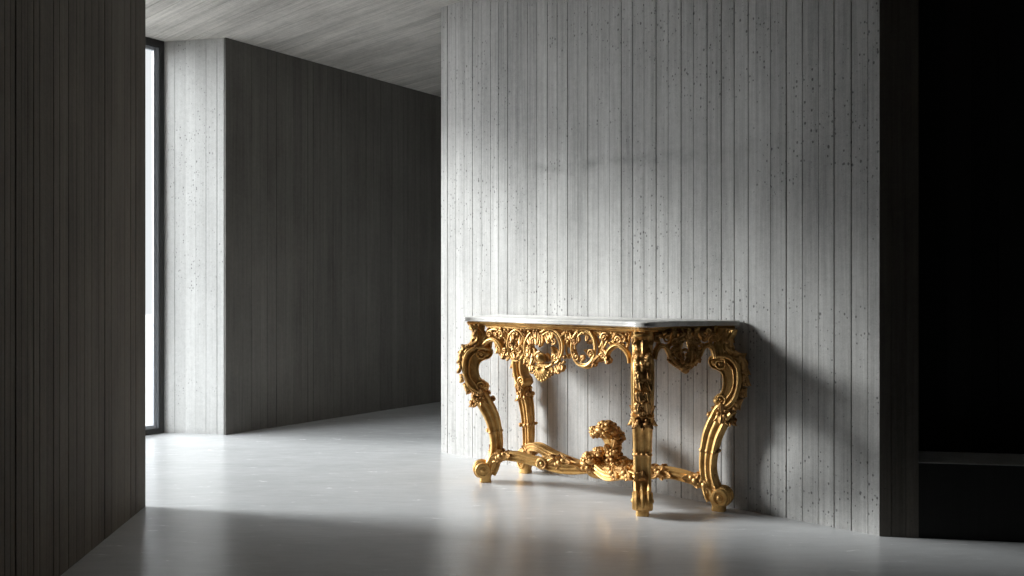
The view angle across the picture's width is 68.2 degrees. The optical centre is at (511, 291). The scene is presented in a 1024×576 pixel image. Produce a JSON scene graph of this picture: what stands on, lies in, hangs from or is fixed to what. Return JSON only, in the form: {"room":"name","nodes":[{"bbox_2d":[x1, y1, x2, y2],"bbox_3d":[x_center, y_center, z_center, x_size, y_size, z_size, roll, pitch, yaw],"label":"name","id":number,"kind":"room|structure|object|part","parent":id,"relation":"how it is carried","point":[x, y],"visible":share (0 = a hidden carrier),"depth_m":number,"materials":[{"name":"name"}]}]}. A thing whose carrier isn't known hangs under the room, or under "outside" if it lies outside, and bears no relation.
{"room":"hallway","nodes":[
{"label":"hallway","id":0,"kind":"room"},
{"bbox_2d":[0,0,144,575],"bbox_3d":[-2.606,-0.390,0.438,3.489,2.780,6.175,0,0,0],"label":"wall","id":1,"kind":"structure","parent":0,"point":[72,72],"depth_m":2.70,"materials":[{"name":"grey concrete"}]},
{"bbox_2d":[145,37,163,434],"bbox_3d":[-3.305,-0.390,4.425,0.062,2.780,2.520,0,0,40],"label":"window","id":2,"kind":"structure","parent":1,"relation":"in","point":[156,46],"depth_m":5.35,"materials":[{"name":"black metal"}]},
{"bbox_2d":[164,38,223,434],"bbox_3d":[-0.900,-0.390,6.946,0.803,2.780,4.379,0,0,35],"label":"wall pier","id":3,"kind":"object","parent":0,"point":[193,69],"visible":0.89,"depth_m":5.34,"materials":[{"name":"concrete"}]},
{"bbox_2d":[145,0,461,96],"bbox_3d":[2.137,-1.905,0.862,13.000,0.250,14.069,0,0,40],"label":"ceiling","id":4,"kind":"structure","parent":0,"point":[398,42],"depth_m":5.15,"materials":[{"name":"concrete"}]},
{"bbox_2d":[224,38,440,434],"bbox_3d":[-0.677,-0.390,6.884,0.020,2.780,4.150,0,0,40],"label":"wall","id":5,"kind":"structure","parent":0,"point":[332,176],"depth_m":5.92,"materials":[{"name":"concrete"}]},
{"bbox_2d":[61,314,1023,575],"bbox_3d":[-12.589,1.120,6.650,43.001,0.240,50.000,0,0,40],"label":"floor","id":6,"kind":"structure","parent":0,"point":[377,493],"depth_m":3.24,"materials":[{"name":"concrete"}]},
{"bbox_2d":[456,314,750,516],"bbox_3d":[0.356,0.565,3.722,1.519,0.870,0.502,0,0,40],"label":"console table","id":7,"kind":"object","parent":6,"relation":"on","point":[608,462],"visible":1,"depth_m":3.52,"materials":[{"name":"gold stone"}]},
{"bbox_3d":[-0.133,0.748,3.991,0.169,0.504,0.093,0,0,-5],"label":"leg","id":8,"kind":"part","parent":7,"relation":"part of","materials":[{"name":"gold metal"}]},
{"bbox_3d":[0.075,0.757,4.189,0.093,0.486,0.083,0,0,37],"label":"leg","id":9,"kind":"part","parent":7,"relation":"part of","materials":[{"name":"gold metal"}]},
{"bbox_3d":[0.148,0.869,3.856,0.560,0.084,0.065,0,0,25],"label":"stretcher arm","id":10,"kind":"part","parent":7,"relation":"part of"},
{"bbox_3d":[0.213,0.858,3.949,0.107,0.117,0.560,0,0,-36],"label":"stretcher arm","id":11,"kind":"part","parent":7,"relation":"part of"},
{"bbox_3d":[0.348,0.165,3.762,1.417,0.022,0.442,0,0,40],"label":"apron rail","id":12,"kind":"part","parent":7,"relation":"part of","materials":[{"name":"gold metal"}]},
{"bbox_3d":[0.483,0.856,3.583,0.054,0.091,0.374,0,0,-28],"label":"stretcher arm","id":13,"kind":"part","parent":7,"relation":"part of"},
{"bbox_3d":[0.525,0.203,3.842,1.139,0.045,0.020,0,0,40],"label":"rail","id":14,"kind":"part","parent":7,"relation":"part of","materials":[{"name":"gold metal"}]},
{"bbox_3d":[0.587,0.748,3.400,0.093,0.504,0.169,0,0,9],"label":"leg","id":15,"kind":"part","parent":7,"relation":"part of","materials":[{"name":"gold metal"}]},
{"bbox_3d":[0.659,0.871,3.610,0.581,0.088,0.057,0,0,27],"label":"stretcher arm","id":16,"kind":"part","parent":7,"relation":"part of"},
{"bbox_3d":[0.943,0.749,3.467,0.156,0.502,0.093,0,0,32],"label":"leg","id":17,"kind":"part","parent":7,"relation":"part of","materials":[{"name":"gold metal"}]},
{"bbox_2d":[441,0,879,535],"bbox_3d":[1.864,-0.390,5.405,2.669,2.780,4.000,0,0,40],"label":"wall","id":18,"kind":"structure","parent":0,"point":[668,159],"depth_m":3.68,"materials":[{"name":"concrete"}]},
{"bbox_2d":[880,0,918,537],"bbox_3d":[1.593,-0.390,3.197,0.149,2.780,0.236,0,0,7],"label":"wall","id":19,"kind":"structure","parent":0,"point":[899,19],"depth_m":3.08,"materials":[{"name":"grey concrete"}]},
{"bbox_2d":[919,0,1023,453],"bbox_3d":[3.115,-0.390,3.298,2.958,2.780,0.396,0,0,8],"label":"wall","id":20,"kind":"structure","parent":0,"point":[971,52],"depth_m":3.26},
{"bbox_2d":[919,463,1023,542],"bbox_3d":[3.076,0.848,2.984,2.855,0.305,0.230,0,0,8],"label":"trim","id":21,"kind":"structure","parent":20,"relation":"attached to","point":[957,501],"depth_m":3.05,"materials":[{"name":"black"}]},
{"bbox_2d":[919,451,1023,465],"bbox_3d":[3.076,0.694,2.984,2.855,0.003,0.230,0,0,8],"label":"trim","id":22,"kind":"structure","parent":20,"relation":"attached to","point":[1004,459],"depth_m":3.14,"materials":[{"name":"concrete"}]}
]}

